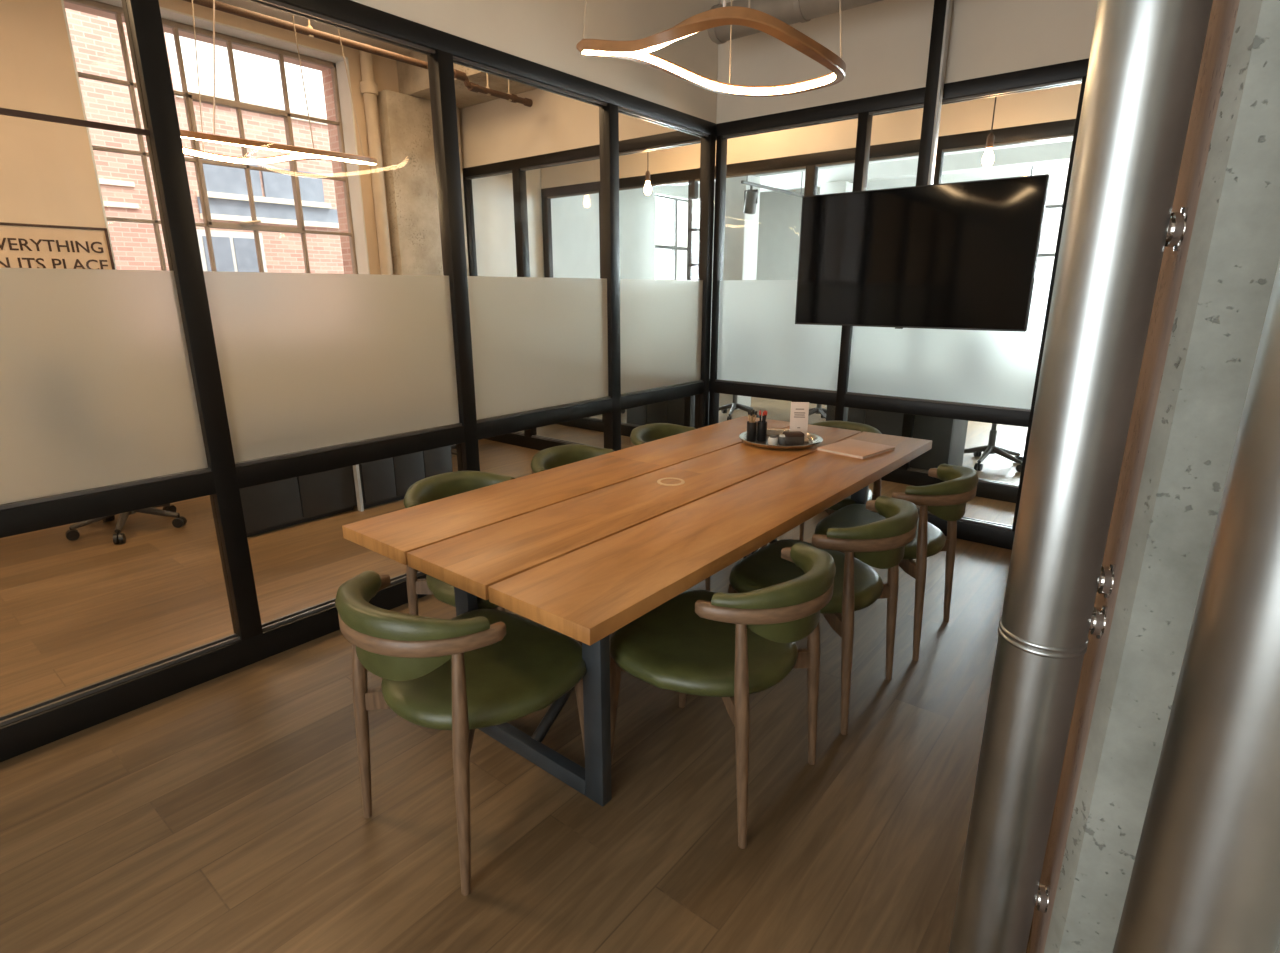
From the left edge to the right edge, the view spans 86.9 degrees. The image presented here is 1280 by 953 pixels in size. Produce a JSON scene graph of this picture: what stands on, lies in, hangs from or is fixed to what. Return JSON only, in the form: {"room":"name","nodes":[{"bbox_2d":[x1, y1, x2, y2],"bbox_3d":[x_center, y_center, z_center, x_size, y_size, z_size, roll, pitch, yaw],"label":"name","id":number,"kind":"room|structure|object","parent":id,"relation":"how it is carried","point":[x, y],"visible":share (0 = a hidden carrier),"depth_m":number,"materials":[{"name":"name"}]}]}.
{"room":"office","nodes":[
{"label":"office","id":0,"kind":"room"},
{"bbox_2d":[64,1,352,273],"bbox_3d":[-3.982,-1.325,4.223,0.300,3.400,6.700,12,20,37],"label":"wall","id":1,"kind":"structure","parent":0,"point":[326,72],"depth_m":5.63,"materials":[{"name":"beige paint"}]},
{"bbox_2d":[216,0,411,54],"bbox_3d":[1.523,-3.228,4.444,8.050,0.150,15.050,12,20,37],"label":"ceiling","id":2,"kind":"structure","parent":0,"point":[243,4],"depth_m":4.89,"materials":[{"name":"paint"}]},
{"bbox_2d":[180,0,376,164],"bbox_3d":[-1.988,-2.287,3.542,0.431,1.184,1.181,12,20,37],"label":"pendant lamp","id":3,"kind":"object","parent":2,"relation":"hanging from","point":[299,153],"visible":0.8,"depth_m":3.57,"materials":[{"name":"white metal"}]},
{"bbox_2d":[183,0,532,106],"bbox_3d":[-2.649,-2.513,3.047,0.055,0.483,5.710,12,20,37],"label":"pipe","id":4,"kind":"object","parent":2,"relation":"hanging from","point":[309,31],"visible":0.92,"depth_m":4.10,"materials":[{"name":"brown metal"}]},
{"bbox_2d":[396,51,536,108],"bbox_3d":[-1.383,-3.277,5.463,1.180,0.300,0.560,12,20,37],"label":"concrete beam","id":5,"kind":"structure","parent":2,"relation":"attached to","point":[413,80],"depth_m":5.46,"materials":[{"name":"grey concrete"}]},
{"bbox_2d":[644,152,651,194],"bbox_3d":[0.064,-2.847,5.408,0.100,1.100,0.100,12,20,37],"label":"pendant bulb","id":6,"kind":"object","parent":2,"relation":"hanging from","point":[647,189],"visible":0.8,"depth_m":5.51,"materials":[{"name":"white glass"}]},
{"bbox_2d":[645,171,649,180],"bbox_3d":[0.064,-2.457,5.516,0.042,0.080,0.042,12,20,37],"label":"socket","id":7,"kind":"object","parent":6,"relation":"attached to","point":[647,175],"depth_m":5.50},
{"bbox_2d":[576,0,845,96],"bbox_3d":[0.262,-1.898,2.163,0.823,1.198,0.988,12,20,37],"label":"pendant lamp","id":8,"kind":"object","parent":2,"relation":"hanging from","point":[639,50],"visible":1,"depth_m":2.01,"materials":[{"name":"brown wood"}]},
{"bbox_2d":[741,171,803,213],"bbox_3d":[1.568,-3.526,7.762,0.186,1.047,1.500,12,20,37],"label":"track light","id":9,"kind":"object","parent":2,"relation":"attached to","point":[750,196],"visible":0.88,"depth_m":7.44,"materials":[{"name":"grey metal"}]},
{"bbox_2d":[707,0,881,43],"bbox_3d":[1.560,-2.513,3.016,2.900,0.467,0.194,12,20,37],"label":"air duct","id":10,"kind":"object","parent":2,"relation":"attached to","point":[790,12],"visible":0.68,"depth_m":3.60,"materials":[{"name":"white metal"}]},
{"bbox_2d":[669,138,1072,185],"bbox_3d":[3.211,-3.348,6.244,7.350,0.580,0.220,12,20,37],"label":"ceiling beam","id":11,"kind":"structure","parent":2,"relation":"attached to","point":[1066,139],"depth_m":6.74,"materials":[{"name":"black metal"}]},
{"bbox_2d":[759,140,1072,191],"bbox_3d":[3.966,-3.597,7.142,7.350,0.580,0.220,12,20,37],"label":"window","id":12,"kind":"structure","parent":2,"relation":"attached to","point":[1057,152],"depth_m":7.48,"materials":[{"name":"white glass"}]},
{"bbox_2d":[916,0,952,185],"bbox_3d":[1.565,-2.012,3.613,0.180,1.750,0.133,12,20,37],"label":"pole","id":13,"kind":"object","parent":2,"relation":"hanging from","point":[942,10],"visible":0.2,"depth_m":3.57,"materials":[{"name":"black metal"}]},
{"bbox_2d":[795,174,1049,331],"bbox_3d":[1.499,-1.213,3.779,1.286,0.753,0.093,12,20,37],"label":"television","id":14,"kind":"object","parent":13,"relation":"attached to","point":[956,255],"visible":1,"depth_m":3.68,"materials":[{"name":"black plastic"}]},
{"bbox_2d":[982,96,996,166],"bbox_3d":[2.061,-2.391,3.856,0.100,1.150,0.100,12,20,37],"label":"pendant bulb","id":15,"kind":"object","parent":2,"relation":"hanging from","point":[988,158],"visible":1,"depth_m":3.97,"materials":[{"name":"white glass"}]},
{"bbox_2d":[986,133,994,147],"bbox_3d":[2.061,-1.977,3.971,0.042,0.080,0.042,12,20,37],"label":"socket","id":16,"kind":"object","parent":15,"relation":"attached to","point":[990,138],"depth_m":3.96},
{"bbox_2d":[0,0,714,279],"bbox_3d":[-2.026,-1.912,6.155,0.200,3.300,12.300,12,20,37],"label":"wall","id":17,"kind":"structure","parent":0,"point":[48,177],"depth_m":4.38,"materials":[{"name":"beige paint"}]},
{"bbox_2d":[0,222,114,269],"bbox_3d":[-3.613,-1.219,4.128,0.026,0.606,0.678,12,20,37],"label":"wall sign","id":18,"kind":"object","parent":17,"relation":"attached to","point":[22,245],"visible":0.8,"depth_m":4.12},
{"bbox_2d":[63,0,357,273],"bbox_3d":[-2.913,-2.047,4.957,0.290,2.200,1.785,12,20,37],"label":"window","id":19,"kind":"structure","parent":17,"relation":"in","point":[189,97],"depth_m":4.92,"materials":[{"name":"glass"},{"name":"dark bronze-painted metal"}]},
{"bbox_2d":[61,0,369,273],"bbox_3d":[-2.912,-2.071,4.949,0.172,2.150,1.785,12,20,37],"label":"window frame","id":20,"kind":"structure","parent":17,"relation":"attached to","point":[346,105],"depth_m":5.31,"materials":[{"name":"white paint"}]},
{"bbox_2d":[655,195,698,279],"bbox_3d":[0.460,-2.756,9.107,0.060,1.850,1.100,12,20,37],"label":"window","id":21,"kind":"structure","parent":17,"relation":"in","point":[674,248],"depth_m":8.98,"materials":[{"name":"grey plastic"}]},
{"bbox_2d":[0,0,718,761],"bbox_3d":[-1.565,-0.851,2.323,0.080,3.300,6.500,12,20,37],"label":"wall","id":22,"kind":"structure","parent":0,"point":[122,391],"depth_m":2.74,"materials":[{"name":"clear glass"}]},
{"bbox_2d":[0,397,1032,952],"bbox_3d":[1.656,0.102,5.288,7.750,0.120,14.800,12,20,37],"label":"floor","id":23,"kind":"structure","parent":0,"point":[224,813],"depth_m":2.02,"materials":[{"name":"brown wood"}]},
{"bbox_2d":[66,503,186,543],"bbox_3d":[-3.200,-0.182,4.102,0.660,1.059,0.646,3,16,10],"label":"chair","id":24,"kind":"object","parent":23,"relation":"on","point":[72,534],"visible":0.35,"depth_m":4.12,"materials":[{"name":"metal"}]},
{"bbox_2d":[239,466,355,536],"bbox_3d":[-2.314,-0.056,4.361,0.452,0.680,0.720,12,20,37],"label":"base cabinet","id":25,"kind":"object","parent":23,"relation":"on","point":[267,507],"visible":0.18,"depth_m":4.26,"materials":[{"name":"grey laminate"}]},
{"bbox_2d":[353,464,363,511],"bbox_3d":[-1.898,-0.066,4.509,0.045,0.620,0.020,12,20,37],"label":"end panel","id":26,"kind":"object","parent":23,"relation":"on","point":[356,471],"visible":0.64,"depth_m":4.54,"materials":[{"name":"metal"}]},
{"bbox_2d":[359,43,392,274],"bbox_3d":[-2.158,-1.797,5.737,0.132,3.300,0.132,12,20,37],"label":"riser pipe","id":27,"kind":"object","parent":23,"relation":"on","point":[368,87],"visible":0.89,"depth_m":5.49,"materials":[{"name":"beige metal"}]},
{"bbox_2d":[352,445,452,508],"bbox_3d":[-1.804,-0.207,4.906,0.452,0.680,0.720,12,20,37],"label":"base cabinet","id":28,"kind":"object","parent":23,"relation":"on","point":[383,481],"visible":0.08,"depth_m":4.75,"materials":[{"name":"grey laminate"}]},
{"bbox_2d":[377,90,479,444],"bbox_3d":[-1.872,-1.746,6.118,0.140,3.000,0.710,12,20,37],"label":"concrete pier","id":29,"kind":"object","parent":23,"relation":"on","point":[405,121],"visible":0.34,"depth_m":5.74,"materials":[{"name":"grey concrete"}]},
{"bbox_2d":[451,445,456,454],"bbox_3d":[-1.780,-0.641,5.761,0.646,1.059,0.660,-6,16,-19],"label":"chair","id":30,"kind":"object","parent":23,"relation":"on","point":[454,452],"visible":0.02,"depth_m":5.81,"materials":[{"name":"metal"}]},
{"bbox_2d":[335,571,585,895],"bbox_3d":[-0.482,0.600,1.871,0.536,0.747,0.600,11,19,35],"label":"dining chair","id":31,"kind":"object","parent":23,"relation":"on","point":[462,674],"visible":0.97,"depth_m":1.69,"materials":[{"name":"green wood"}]},
{"bbox_2d":[403,471,581,645],"bbox_3d":[-0.581,0.400,2.593,0.600,0.747,0.536,12,20,37],"label":"dining chair","id":32,"kind":"object","parent":23,"relation":"on","point":[432,488],"visible":0.34,"depth_m":2.56,"materials":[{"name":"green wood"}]},
{"bbox_2d":[531,444,614,473],"bbox_3d":[-0.191,0.271,3.058,0.600,0.747,0.536,12,20,37],"label":"dining chair","id":33,"kind":"object","parent":23,"relation":"on","point":[552,457],"visible":0.24,"depth_m":3.13,"materials":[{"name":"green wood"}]},
{"bbox_2d":[342,416,931,806],"bbox_3d":[0.247,0.346,2.781,1.050,0.749,2.426,12,20,37],"label":"conference table","id":34,"kind":"object","parent":23,"relation":"on","point":[582,550],"visible":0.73,"depth_m":2.10,"materials":[{"name":"brown wood"}]},
{"bbox_2d":[739,429,822,449],"bbox_3d":[0.670,-0.177,3.228,0.394,0.027,0.394,12,20,37],"label":"tray","id":35,"kind":"object","parent":34,"relation":"on","point":[814,439],"visible":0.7,"depth_m":3.17,"materials":[{"name":"silver metal"}]},
{"bbox_2d":[746,421,756,441],"bbox_3d":[0.534,-0.217,3.234,0.047,0.092,0.047,12,20,37],"label":"pen cup","id":36,"kind":"object","parent":35,"relation":"on","point":[751,427],"visible":0.94,"depth_m":3.22,"materials":[{"name":"black plastic"}]},
{"bbox_2d":[757,421,766,441],"bbox_3d":[0.584,-0.217,3.236,0.047,0.092,0.047,12,20,37],"label":"pen cup","id":37,"kind":"object","parent":35,"relation":"on","point":[761,427],"visible":0.96,"depth_m":3.22,"materials":[{"name":"black plastic"}]},
{"bbox_2d":[768,435,777,444],"bbox_3d":[0.620,-0.169,3.146,0.046,0.048,0.046,12,20,37],"label":"pot","id":38,"kind":"object","parent":35,"relation":"on","point":[772,440],"visible":0.91,"depth_m":3.13,"materials":[{"name":"white paint"}]},
{"bbox_2d":[778,434,785,444],"bbox_3d":[0.669,-0.174,3.161,0.046,0.048,0.046,12,20,37],"label":"pot","id":39,"kind":"object","parent":35,"relation":"on","point":[781,439],"visible":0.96,"depth_m":3.15,"materials":[{"name":"grey plastic"}]},
{"bbox_2d":[783,431,804,444],"bbox_3d":[0.719,-0.179,3.167,0.092,0.056,0.062,-1,16,-4],"label":"box","id":40,"kind":"object","parent":35,"relation":"on","point":[792,437],"visible":0.88,"depth_m":3.14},
{"bbox_2d":[789,402,808,441],"bbox_3d":[0.760,-0.263,3.229,0.100,0.185,0.050,1,16,4],"label":"table card","id":41,"kind":"object","parent":35,"relation":"on","point":[799,413],"visible":0.71,"depth_m":3.22,"materials":[{"name":"grey paper"}]},
{"bbox_2d":[794,409,804,427],"bbox_3d":[0.760,-0.277,3.221,0.052,0.095,0.001,1,16,5],"label":"print","id":42,"kind":"object","parent":41,"relation":"attached to","point":[796,409],"depth_m":3.22},
{"bbox_2d":[817,439,894,458],"bbox_3d":[0.985,-0.128,3.075,0.278,0.014,0.233,-13,20,-40],"label":"notebook","id":43,"kind":"object","parent":34,"relation":"on","point":[853,448],"visible":1,"depth_m":3.04,"materials":[{"name":"beige paper"}]},
{"bbox_2d":[627,395,708,426],"bbox_3d":[0.301,-0.788,6.893,0.800,0.740,0.452,12,20,37],"label":"base cabinet","id":44,"kind":"object","parent":23,"relation":"on","point":[671,411],"visible":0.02,"depth_m":6.74,"materials":[{"name":"grey laminate"}]},
{"bbox_2d":[630,423,750,590],"bbox_3d":[0.239,0.130,3.569,0.600,0.747,0.536,12,20,37],"label":"dining chair","id":45,"kind":"object","parent":23,"relation":"on","point":[646,433],"visible":0.25,"depth_m":3.64,"materials":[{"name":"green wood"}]},
{"bbox_2d":[610,542,835,848],"bbox_3d":[0.250,0.560,2.014,0.600,0.747,0.536,12,20,37],"label":"dining chair","id":46,"kind":"object","parent":23,"relation":"on","point":[732,647],"visible":0.98,"depth_m":1.84,"materials":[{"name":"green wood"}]},
{"bbox_2d":[719,395,758,420],"bbox_3d":[1.113,-1.208,7.807,0.660,1.059,0.646,-5,16,-18],"label":"chair","id":47,"kind":"object","parent":23,"relation":"on","point":[734,405],"visible":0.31,"depth_m":7.87,"materials":[{"name":"metal"}]},
{"bbox_2d":[719,175,760,409],"bbox_3d":[1.187,-2.196,8.264,0.340,2.720,0.340,12,20,37],"label":"column","id":48,"kind":"structure","parent":23,"relation":"on","point":[741,228],"depth_m":7.95,"materials":[{"name":"white paint"}]},
{"bbox_2d":[808,404,826,418],"bbox_3d":[2.017,-1.129,7.521,0.660,1.059,0.646,-3,16,-10],"label":"chair","id":49,"kind":"object","parent":23,"relation":"on","point":[817,410],"visible":0.18,"depth_m":7.58,"materials":[{"name":"metal"}]},
{"bbox_2d":[761,421,881,548],"bbox_3d":[0.989,0.117,3.614,0.536,0.747,0.600,12,20,37],"label":"dining chair","id":50,"kind":"object","parent":23,"relation":"on","point":[861,427],"visible":0.17,"depth_m":3.61,"materials":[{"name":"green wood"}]},
{"bbox_2d":[728,495,918,734],"bbox_3d":[0.665,0.432,2.477,0.600,0.747,0.536,12,20,37],"label":"dining chair","id":51,"kind":"object","parent":23,"relation":"on","point":[880,544],"visible":0.85,"depth_m":2.28,"materials":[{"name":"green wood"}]},
{"bbox_2d":[820,181,852,194],"bbox_3d":[2.470,-2.330,8.750,0.340,2.720,0.340,12,20,37],"label":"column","id":52,"kind":"structure","parent":23,"relation":"on","point":[841,186],"depth_m":8.27,"materials":[{"name":"white paint"}]},
{"bbox_2d":[815,464,978,660],"bbox_3d":[1.093,0.306,2.931,0.600,0.747,0.536,12,20,37],"label":"dining chair","id":53,"kind":"object","parent":23,"relation":"on","point":[946,500],"visible":0.77,"depth_m":2.71,"materials":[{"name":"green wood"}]},
{"bbox_2d":[826,405,967,469],"bbox_3d":[2.073,-0.434,5.502,1.000,0.800,0.452,12,20,37],"label":"base cabinet","id":54,"kind":"object","parent":23,"relation":"on","point":[948,436],"visible":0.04,"depth_m":5.20,"materials":[{"name":"grey laminate"}]},
{"bbox_2d":[964,423,1022,471],"bbox_3d":[2.995,-0.615,5.667,0.646,1.059,0.660,-3,16,-11],"label":"chair","id":55,"kind":"object","parent":23,"relation":"on","point":[988,449],"visible":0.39,"depth_m":5.72,"materials":[{"name":"metal"}]},
{"bbox_2d":[949,0,1212,952],"bbox_3d":[0.717,-0.482,0.991,0.194,3.300,0.193,12,20,37],"label":"pipe","id":56,"kind":"object","parent":23,"relation":"on","point":[1145,58],"visible":0.88,"depth_m":1.06,"materials":[{"name":"silver metal"}]},
{"bbox_2d":[1030,0,1279,952],"bbox_3d":[1.121,-0.441,0.842,0.691,3.300,0.449,10,18,33],"label":"concrete column","id":57,"kind":"structure","parent":23,"relation":"on","point":[1212,298],"depth_m":0.97,"materials":[{"name":"raw concrete"},{"name":"brushed metal"},{"name":"wood"}]},
{"bbox_2d":[1112,259,1279,952],"bbox_3d":[0.709,-0.378,0.615,0.193,3.300,0.373,12,20,37],"label":"pipe","id":58,"kind":"object","parent":23,"relation":"on","point":[1205,878],"visible":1,"depth_m":0.69,"materials":[{"name":"silver metal"}]},
{"bbox_2d":[458,0,1098,549],"bbox_3d":[0.291,-1.580,4.954,4.930,3.300,0.080,12,20,37],"label":"wall","id":59,"kind":"structure","parent":0,"point":[758,349],"depth_m":4.10,"materials":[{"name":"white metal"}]},
{"bbox_2d":[541,83,1080,502],"bbox_3d":[1.501,-1.658,5.238,6.440,3.300,0.060,12,20,37],"label":"wall","id":60,"kind":"structure","parent":0,"point":[1047,114],"depth_m":5.11,"materials":[{"name":"beige paint"}]},
{"bbox_2d":[756,166,1031,279],"bbox_3d":[4.676,-2.542,8.427,7.750,3.300,0.200,12,20,37],"label":"wall","id":61,"kind":"structure","parent":0,"point":[779,213],"depth_m":10.09,"materials":[{"name":"white paint"}]},
{"bbox_2d":[1030,165,1062,256],"bbox_3d":[5.240,-2.612,7.934,1.400,2.200,0.060,12,20,37],"label":"window","id":62,"kind":"structure","parent":61,"relation":"in","point":[1056,206],"depth_m":8.07,"materials":[{"name":"grey plastic"}]},
{"label":"outside","id":63,"kind":"structure","parent":0,"visible":0},
{"bbox_3d":[-4.583,-0.655,8.585,5.700,0.180,19.000,12,20,37],"label":"ground","id":64,"kind":"structure","parent":63,"visible":0},
{"bbox_2d":[65,8,343,273],"bbox_3d":[-6.860,-3.816,6.285,1.290,7.100,14.000,12,20,37],"label":"brick building","id":65,"kind":"structure","parent":64,"relation":"on","point":[95,40],"depth_m":7.88,"materials":[{"name":"red brick"}]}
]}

